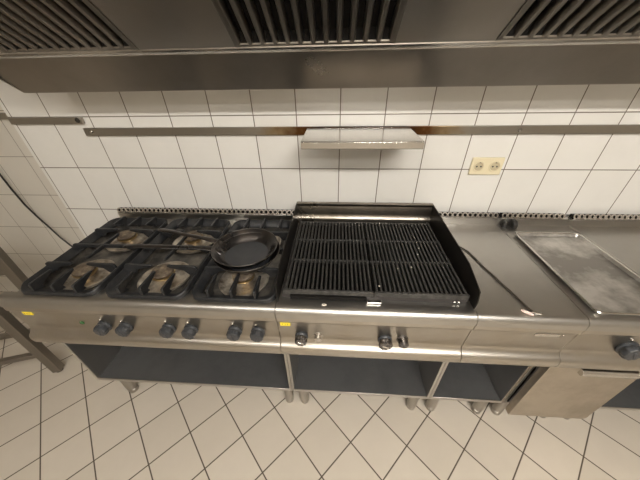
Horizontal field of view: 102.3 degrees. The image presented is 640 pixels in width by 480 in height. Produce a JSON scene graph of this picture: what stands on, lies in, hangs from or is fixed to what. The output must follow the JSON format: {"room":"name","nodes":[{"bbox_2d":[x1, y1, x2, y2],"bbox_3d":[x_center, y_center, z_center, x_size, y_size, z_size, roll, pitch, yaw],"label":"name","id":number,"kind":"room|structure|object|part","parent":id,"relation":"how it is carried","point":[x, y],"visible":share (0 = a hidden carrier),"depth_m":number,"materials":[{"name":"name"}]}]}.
{"room":"commercial kitchen","nodes":[
{"label":"commercial kitchen","id":0,"kind":"room"},
{"bbox_2d":[0,105,84,291],"bbox_3d":[-2.401,-0.721,1.536,1.788,2.750,0.160,1,34,4],"label":"wall","id":1,"kind":"structure","parent":0,"point":[24,238],"depth_m":1.78,"materials":[{"name":"tile"}]},
{"bbox_2d":[0,113,7,118],"bbox_3d":[-2.032,-0.683,1.424,0.940,0.030,0.020,1,34,4],"label":"wall rail","id":2,"kind":"object","parent":1,"relation":"attached to","point":[2,115],"visible":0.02,"depth_m":1.40,"materials":[{"name":"metal"}]},
{"bbox_2d":[0,174,71,246],"bbox_3d":[-1.663,-0.629,1.332,0.808,2.693,0.139,14,37,21],"label":"power cable","id":3,"kind":"object","parent":1,"relation":"attached to","point":[1,176],"visible":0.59,"depth_m":1.73,"materials":[{"name":"black rubber"}]},
{"bbox_2d":[0,80,639,237],"bbox_3d":[0.982,-0.559,1.194,5.012,2.750,0.160,1,34,4],"label":"wall","id":4,"kind":"structure","parent":0,"point":[567,174],"depth_m":1.25,"materials":[{"name":"tile"}]},
{"bbox_2d":[8,117,84,124],"bbox_3d":[-1.326,-0.577,1.247,0.375,0.030,0.022,1,34,4],"label":"wall rail","id":5,"kind":"object","parent":4,"relation":"attached to","point":[13,120],"visible":1,"depth_m":1.24,"materials":[{"name":"metal"}]},
{"bbox_2d":[0,0,639,92],"bbox_3d":[0.472,-0.919,0.384,3.357,1.219,0.829,1,34,4],"label":"extractor hood","id":6,"kind":"object","parent":4,"relation":"attached to","point":[47,46],"visible":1,"depth_m":0.77,"materials":[{"name":"metal"}]},
{"bbox_3d":[-1.200,-0.955,0.487,0.006,1.218,0.829,1,34,4],"label":"panel","id":7,"kind":"part","parent":6,"relation":"part of","materials":[{"name":"metal"}]},
{"bbox_3d":[-0.430,-0.596,0.486,0.307,0.358,0.507,1,34,4],"label":"plate","id":8,"kind":"part","parent":6,"relation":"part of","materials":[{"name":"metal"}]},
{"bbox_3d":[0.498,-0.616,0.919,3.345,0.114,0.288,1,34,4],"label":"panel","id":9,"kind":"part","parent":6,"relation":"part of","materials":[{"name":"metal"}]},
{"bbox_3d":[0.342,-0.580,0.438,0.282,0.358,0.507,1,34,4],"label":"plate","id":10,"kind":"part","parent":6,"relation":"part of","materials":[{"name":"metal"}]},
{"bbox_2d":[83,124,639,135],"bbox_3d":[0.662,-0.493,1.155,3.643,0.036,0.018,1,34,4],"label":"wall rail","id":11,"kind":"object","parent":4,"relation":"attached to","point":[628,128],"visible":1,"depth_m":1.17,"materials":[{"name":"metal"}]},
{"bbox_2d":[301,128,424,150],"bbox_3d":[0.166,-0.400,1.101,0.465,0.099,0.244,1,34,4],"label":"wall shelf","id":12,"kind":"object","parent":11,"relation":"attached to","point":[313,138],"visible":1,"depth_m":1.00,"materials":[{"name":"metal"}]},
{"bbox_2d":[468,157,504,174],"bbox_3d":[0.802,-0.355,1.242,0.148,0.084,0.014,1,34,4],"label":"wall socket","id":13,"kind":"object","parent":4,"relation":"attached to","point":[479,165],"visible":1,"depth_m":1.24,"materials":[{"name":"beige plastic"}]},
{"bbox_2d":[0,291,639,479],"bbox_3d":[-0.006,1.677,0.482,6.800,0.100,4.500,1,34,4],"label":"floor","id":14,"kind":"structure","parent":0,"point":[70,423],"depth_m":1.34,"materials":[{"name":"tile"}]},
{"bbox_2d":[0,247,64,372],"bbox_3d":[-1.966,0.459,1.451,0.580,0.884,0.270,-9,35,-11],"label":"stand","id":15,"kind":"object","parent":14,"relation":"on","point":[14,328],"visible":0.55,"depth_m":1.47,"materials":[{"name":"grey metal"}]},
{"bbox_3d":[-1.740,0.366,1.589,0.046,0.848,0.046,-9,35,-11],"label":"leg","id":16,"kind":"part","parent":15,"relation":"part of","materials":[{"name":"silver metal"}]},
{"bbox_3d":[-1.688,0.481,1.421,0.046,0.848,0.046,-9,35,-11],"label":"leg","id":17,"kind":"part","parent":15,"relation":"part of","materials":[{"name":"silver metal"}]},
{"bbox_2d":[63,343,293,402],"bbox_3d":[-0.679,0.520,1.554,1.093,0.620,0.555,1,34,4],"label":"base cabinet","id":18,"kind":"object","parent":14,"relation":"on","point":[128,365],"visible":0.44,"depth_m":1.46,"materials":[{"name":"metal"}]},
{"bbox_3d":[-1.220,0.438,1.538,0.012,0.449,0.555,1,34,4],"label":"panel","id":19,"kind":"part","parent":18,"relation":"part of","materials":[{"name":"metal"}]},
{"bbox_3d":[-1.122,0.832,1.509,0.052,0.171,0.052,1,34,4],"label":"leg","id":20,"kind":"part","parent":18,"relation":"part of","materials":[{"name":"silver metal"}]},
{"bbox_2d":[0,207,293,353],"bbox_3d":[-0.688,0.144,1.273,1.093,0.336,0.681,1,34,4],"label":"gas range","id":21,"kind":"object","parent":18,"relation":"on","point":[186,322],"visible":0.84,"depth_m":1.06,"materials":[{"name":"metal"}]},
{"bbox_3d":[-1.018,0.144,1.125,0.092,0.038,0.092,1,34,4],"label":"burner","id":22,"kind":"part","parent":21,"relation":"part of","materials":[{"name":"gold metal"}]},
{"bbox_2d":[63,259,114,289],"bbox_3d":[-1.018,0.152,1.130,0.208,0.013,0.208,1,34,4],"label":"burner","id":23,"kind":"object","parent":21,"relation":"on","point":[100,274],"depth_m":1.11,"materials":[{"name":"silver metal"}]},
{"bbox_2d":[20,216,168,296],"bbox_3d":[-1.010,0.040,1.215,0.330,0.048,0.556,1,34,4],"label":"support","id":24,"kind":"object","parent":21,"relation":"on","point":[33,285],"visible":0.96,"depth_m":1.11,"materials":[{"name":"metal"}]},
{"bbox_3d":[-0.884,0.355,1.057,0.056,0.056,0.016,1,34,4],"label":"knob","id":25,"kind":"part","parent":21,"relation":"part of","materials":[{"name":"plastic"}]},
{"bbox_3d":[-0.792,0.357,1.051,0.056,0.056,0.016,1,34,4],"label":"knob","id":26,"kind":"part","parent":21,"relation":"part of","materials":[{"name":"plastic"}]},
{"bbox_2d":[106,233,147,251],"bbox_3d":[-1.001,0.000,1.352,0.208,0.013,0.208,1,34,4],"label":"burner","id":27,"kind":"object","parent":21,"relation":"on","point":[139,238],"depth_m":1.33,"materials":[{"name":"silver metal"}]},
{"bbox_3d":[-1.001,-0.008,1.347,0.092,0.038,0.092,1,34,4],"label":"burner","id":28,"kind":"part","parent":21,"relation":"part of","materials":[{"name":"gold metal"}]},
{"bbox_2d":[0,219,276,317],"bbox_3d":[-0.690,0.080,1.228,1.093,0.044,0.631,1,34,4],"label":"cooktop","id":29,"kind":"object","parent":21,"relation":"in","point":[187,306],"depth_m":1.05,"materials":[{"name":"metal"}]},
{"bbox_3d":[-0.706,0.350,1.059,1.093,0.238,0.065,1,34,4],"label":"control panel","id":30,"kind":"part","parent":21,"relation":"part of","materials":[{"name":"metal"}]},
{"bbox_2d":[137,261,189,292],"bbox_3d":[-0.665,0.160,1.108,0.208,0.013,0.208,1,34,4],"label":"burner","id":31,"kind":"object","parent":21,"relation":"on","point":[181,277],"depth_m":1.09,"materials":[{"name":"silver metal"}]},
{"bbox_3d":[-0.666,0.152,1.103,0.092,0.038,0.092,1,34,4],"label":"burner","id":32,"kind":"part","parent":21,"relation":"part of","materials":[{"name":"gold metal"}]},
{"bbox_2d":[105,217,231,299],"bbox_3d":[-0.658,0.047,1.193,0.330,0.048,0.556,1,34,4],"label":"support","id":33,"kind":"object","parent":21,"relation":"on","point":[117,287],"visible":0.9,"depth_m":1.07,"materials":[{"name":"metal"}]},
{"bbox_3d":[-0.609,0.358,1.037,0.056,0.056,0.016,1,34,4],"label":"knob","id":34,"kind":"part","parent":21,"relation":"part of","materials":[{"name":"plastic"}]},
{"bbox_3d":[-0.517,0.360,1.032,0.056,0.056,0.016,1,34,4],"label":"knob","id":35,"kind":"part","parent":21,"relation":"part of","materials":[{"name":"plastic"}]},
{"bbox_2d":[172,230,212,253],"bbox_3d":[-0.648,0.007,1.330,0.208,0.013,0.208,1,34,4],"label":"burner","id":36,"kind":"object","parent":21,"relation":"on","point":[200,242],"depth_m":1.30,"materials":[{"name":"silver metal"}]},
{"bbox_3d":[-0.649,-0.001,1.325,0.092,0.038,0.092,1,34,4],"label":"burner","id":37,"kind":"part","parent":21,"relation":"part of","materials":[{"name":"gold metal"}]},
{"bbox_2d":[122,232,279,273],"bbox_3d":[-0.484,0.044,1.079,0.639,0.078,0.269,1,34,4],"label":"frying pan","id":38,"kind":"object","parent":21,"relation":"on","point":[233,241],"visible":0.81,"depth_m":1.06,"materials":[{"name":"metal"}]},
{"bbox_3d":[-0.607,0.037,1.072,0.396,0.053,0.037,-1,34,0],"label":"handle","id":39,"kind":"part","parent":38,"relation":"part of","materials":[{"name":"metal"}]},
{"bbox_2d":[158,228,277,268],"bbox_3d":[-0.454,0.031,1.086,0.556,0.066,0.269,1,34,4],"label":"frying pan","id":40,"kind":"object","parent":38,"relation":"on","point":[250,254],"visible":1,"depth_m":1.10,"materials":[{"name":"metal"}]},
{"bbox_3d":[-0.572,-0.014,1.134,0.315,0.042,0.036,8,36,14],"label":"handle","id":41,"kind":"part","parent":40,"relation":"part of","materials":[{"name":"metal"}]},
{"bbox_3d":[-0.337,0.361,1.019,0.056,0.056,0.016,1,34,4],"label":"knob","id":42,"kind":"part","parent":21,"relation":"part of","materials":[{"name":"plastic"}]},
{"bbox_2d":[192,218,290,302],"bbox_3d":[-0.310,0.054,1.172,0.330,0.048,0.556,1,34,4],"label":"support","id":43,"kind":"object","parent":21,"relation":"on","point":[211,269],"visible":0.65,"depth_m":1.02,"materials":[{"name":"metal"}]},
{"bbox_2d":[218,271,268,295],"bbox_3d":[-0.318,0.167,1.087,0.208,0.013,0.208,1,34,4],"label":"burner","id":44,"kind":"object","parent":21,"relation":"on","point":[225,280],"depth_m":1.06,"materials":[{"name":"silver metal"}]},
{"bbox_3d":[-0.318,0.159,1.081,0.092,0.038,0.092,1,34,4],"label":"burner","id":45,"kind":"part","parent":21,"relation":"part of","materials":[{"name":"gold metal"}]},
{"bbox_3d":[-0.244,0.363,1.013,0.056,0.056,0.016,1,34,4],"label":"knob","id":46,"kind":"part","parent":21,"relation":"part of","materials":[{"name":"plastic"}]},
{"bbox_3d":[-0.677,0.628,1.624,1.069,0.016,0.541,1,34,4],"label":"panel","id":47,"kind":"part","parent":18,"relation":"part of","materials":[{"name":"metal"}]},
{"bbox_3d":[-0.141,0.460,1.472,0.012,0.449,0.555,1,34,4],"label":"panel","id":48,"kind":"part","parent":18,"relation":"part of","materials":[{"name":"metal"}]},
{"bbox_3d":[-0.177,0.852,1.451,0.052,0.171,0.052,1,34,4],"label":"leg","id":49,"kind":"part","parent":18,"relation":"part of","materials":[{"name":"silver metal"}]},
{"bbox_2d":[287,354,445,409],"bbox_3d":[0.222,0.539,1.498,0.708,0.620,0.555,1,34,4],"label":"base cabinet","id":50,"kind":"object","parent":14,"relation":"on","point":[413,380],"visible":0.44,"depth_m":1.40,"materials":[{"name":"metal"}]},
{"bbox_3d":[-0.127,0.461,1.471,0.012,0.449,0.555,1,34,4],"label":"panel","id":51,"kind":"part","parent":50,"relation":"part of","materials":[{"name":"metal"}]},
{"bbox_3d":[-0.089,0.854,1.445,0.052,0.171,0.052,1,34,4],"label":"leg","id":52,"kind":"part","parent":50,"relation":"part of","materials":[{"name":"silver metal"}]},
{"bbox_3d":[0.224,0.647,1.568,0.684,0.016,0.541,1,34,4],"label":"panel","id":53,"kind":"part","parent":50,"relation":"part of","materials":[{"name":"metal"}]},
{"bbox_2d":[275,201,480,361],"bbox_3d":[0.212,0.140,1.201,0.708,0.393,0.679,1,34,4],"label":"grill","id":54,"kind":"object","parent":50,"relation":"on","point":[399,328],"depth_m":1.01,"materials":[{"name":"metal"}]},
{"bbox_3d":[-0.073,0.380,1.012,0.051,0.051,0.016,1,34,4],"label":"knob","id":55,"kind":"part","parent":54,"relation":"part of","materials":[{"name":"plastic"}]},
{"bbox_3d":[0.043,0.052,1.131,0.326,0.020,0.493,1,34,4],"label":"grill grate","id":56,"kind":"part","parent":54,"relation":"part of","materials":[{"name":"black metal"}]},
{"bbox_3d":[0.211,0.060,1.162,0.676,0.032,0.528,1,34,4],"label":"grill frame","id":57,"kind":"part","parent":54,"relation":"part of","materials":[{"name":"metal"}]},
{"bbox_3d":[0.195,0.369,1.003,0.708,0.238,0.065,1,34,4],"label":"control panel","id":58,"kind":"part","parent":54,"relation":"part of","materials":[{"name":"metal"}]},
{"bbox_3d":[0.249,0.387,0.992,0.055,0.055,0.016,1,34,4],"label":"knob","id":59,"kind":"part","parent":54,"relation":"part of","materials":[{"name":"plastic"}]},
{"bbox_3d":[0.373,0.059,1.111,0.326,0.020,0.493,1,34,4],"label":"grill grate","id":60,"kind":"part","parent":54,"relation":"part of","materials":[{"name":"black metal"}]},
{"bbox_3d":[0.510,0.866,1.408,0.052,0.171,0.052,1,34,4],"label":"leg","id":61,"kind":"part","parent":50,"relation":"part of","materials":[{"name":"silver metal"}]},
{"bbox_3d":[0.567,0.475,1.428,0.012,0.449,0.555,1,34,4],"label":"panel","id":62,"kind":"part","parent":50,"relation":"part of","materials":[{"name":"metal"}]},
{"bbox_2d":[425,362,531,413],"bbox_3d":[0.756,0.550,1.465,0.360,0.620,0.555,1,34,4],"label":"base cabinet","id":63,"kind":"object","parent":14,"relation":"on","point":[482,384],"visible":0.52,"depth_m":1.34,"materials":[{"name":"metal"}]},
{"bbox_3d":[0.615,0.869,1.402,0.052,0.171,0.052,1,34,4],"label":"leg","id":64,"kind":"part","parent":63,"relation":"part of","materials":[{"name":"silver metal"}]},
{"bbox_3d":[0.581,0.476,1.427,0.012,0.449,0.555,1,34,4],"label":"panel","id":65,"kind":"part","parent":63,"relation":"part of","materials":[{"name":"metal"}]},
{"bbox_3d":[0.758,0.658,1.535,0.336,0.016,0.541,1,34,4],"label":"panel","id":66,"kind":"part","parent":63,"relation":"part of","materials":[{"name":"metal"}]},
{"bbox_3d":[0.864,0.874,1.387,0.052,0.171,0.052,1,34,4],"label":"leg","id":67,"kind":"part","parent":63,"relation":"part of","materials":[{"name":"silver metal"}]},
{"bbox_3d":[0.928,0.483,1.406,0.012,0.449,0.555,1,34,4],"label":"panel","id":68,"kind":"part","parent":63,"relation":"part of","materials":[{"name":"metal"}]},
{"bbox_2d":[439,212,588,366],"bbox_3d":[0.747,0.170,1.190,0.360,0.336,0.667,1,34,4],"label":"countertop","id":69,"kind":"structure","parent":63,"relation":"on","point":[503,334],"depth_m":0.98,"materials":[{"name":"metal"}]},
{"bbox_2d":[439,212,499,217],"bbox_3d":[0.765,-0.136,1.363,0.356,0.027,0.031,1,34,4],"label":"grille","id":70,"kind":"object","parent":69,"relation":"attached to","point":[443,214],"depth_m":1.36,"materials":[{"name":"metal"}]},
{"bbox_2d":[460,246,542,315],"bbox_3d":[0.674,0.116,1.082,0.075,0.012,0.520,-10,35,-12],"label":"tongs","id":71,"kind":"object","parent":69,"relation":"on","point":[494,276],"visible":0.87,"depth_m":0.95,"materials":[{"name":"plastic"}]},
{"bbox_3d":[0.729,0.381,0.970,0.360,0.238,0.065,1,34,4],"label":"control panel","id":72,"kind":"part","parent":69,"relation":"part of","materials":[{"name":"metal"}]},
{"bbox_3d":[0.809,0.339,0.919,0.084,0.013,0.004,1,34,4],"label":"name plate","id":73,"kind":"part","parent":69,"relation":"part of","materials":[{"name":"metal"}]},
{"bbox_2d":[490,366,639,418],"bbox_3d":[1.122,0.576,1.416,0.372,0.620,0.618,1,34,4],"label":"base cabinet","id":74,"kind":"object","parent":14,"relation":"on","point":[543,392],"visible":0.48,"depth_m":1.14,"materials":[{"name":"metal"}]},
{"bbox_3d":[0.969,0.876,1.380,0.052,0.171,0.052,1,34,4],"label":"leg","id":75,"kind":"part","parent":74,"relation":"part of","materials":[{"name":"silver metal"}]},
{"bbox_3d":[0.943,0.483,1.405,0.012,0.449,0.555,1,34,4],"label":"panel","id":76,"kind":"part","parent":74,"relation":"part of","materials":[{"name":"metal"}]},
{"bbox_3d":[1.115,0.666,1.513,0.327,0.016,0.541,1,34,4],"label":"panel","id":77,"kind":"part","parent":74,"relation":"part of","materials":[{"name":"metal"}]},
{"bbox_2d":[497,213,639,370],"bbox_3d":[1.104,0.182,1.163,0.351,0.336,0.681,1,34,4],"label":"hot plate","id":78,"kind":"object","parent":74,"relation":"on","point":[610,342],"visible":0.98,"depth_m":0.97,"materials":[{"name":"metal"}]},
{"bbox_2d":[501,221,507,227],"bbox_3d":[0.965,-0.082,1.347,0.028,0.030,0.028,1,34,4],"label":"fitting","id":79,"kind":"object","parent":78,"relation":"on","point":[505,223],"visible":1,"depth_m":1.34,"materials":[{"name":"black rubber"}]},
{"bbox_2d":[508,219,517,228],"bbox_3d":[1.006,-0.083,1.339,0.022,0.040,0.044,1,34,4],"label":"fitting","id":80,"kind":"object","parent":78,"relation":"on","point":[513,223],"visible":1,"depth_m":1.33,"materials":[{"name":"black rubber"}]},
{"bbox_2d":[499,213,564,218],"bbox_3d":[1.106,-0.129,1.342,0.317,0.027,0.031,1,34,4],"label":"grille","id":81,"kind":"object","parent":78,"relation":"attached to","point":[502,215],"depth_m":1.34,"materials":[{"name":"metal"}]},
{"bbox_3d":[1.102,0.118,1.117,0.351,0.044,0.631,1,34,4],"label":"plate","id":82,"kind":"part","parent":78,"relation":"part of","materials":[{"name":"metal"}]},
{"bbox_2d":[515,232,639,315],"bbox_3d":[1.104,0.112,1.072,0.309,0.017,0.511,1,34,4],"label":"baking tray","id":83,"kind":"object","parent":78,"relation":"on","point":[602,282],"visible":1,"depth_m":1.06,"materials":[{"name":"metal"}]},
{"bbox_3d":[1.086,0.388,0.948,0.351,0.238,0.065,1,34,4],"label":"control panel","id":84,"kind":"part","parent":78,"relation":"part of","materials":[{"name":"metal"}]},
{"bbox_3d":[1.109,0.392,0.929,0.071,0.071,0.016,1,34,4],"label":"knob","id":85,"kind":"part","parent":78,"relation":"part of","materials":[{"name":"plastic"}]},
{"bbox_3d":[1.145,0.531,1.020,0.211,0.031,0.020,1,34,4],"label":"door handle","id":86,"kind":"part","parent":74,"relation":"part of","materials":[{"name":"metal"}]},
{"bbox_2d":[564,378,639,419],"bbox_3d":[1.643,0.569,1.410,0.708,0.620,0.555,1,34,4],"label":"base cabinet","id":87,"kind":"object","parent":14,"relation":"on","point":[628,398],"visible":0.02,"depth_m":1.29,"materials":[{"name":"metal"}]},
{"bbox_2d":[567,214,639,275],"bbox_3d":[1.635,0.189,1.135,0.708,0.336,0.667,1,34,4],"label":"countertop","id":88,"kind":"structure","parent":87,"relation":"on","point":[618,235],"depth_m":1.29,"materials":[{"name":"metal"}]},
{"bbox_2d":[569,214,639,219],"bbox_3d":[1.652,-0.117,1.308,0.704,0.027,0.031,1,34,4],"label":"grille","id":89,"kind":"object","parent":88,"relation":"attached to","point":[572,216],"depth_m":1.32,"materials":[{"name":"metal"}]},
{"bbox_3d":[1.645,0.677,1.480,0.684,0.016,0.541,1,34,4],"label":"panel","id":90,"kind":"part","parent":87,"relation":"part of","materials":[{"name":"metal"}]}
]}

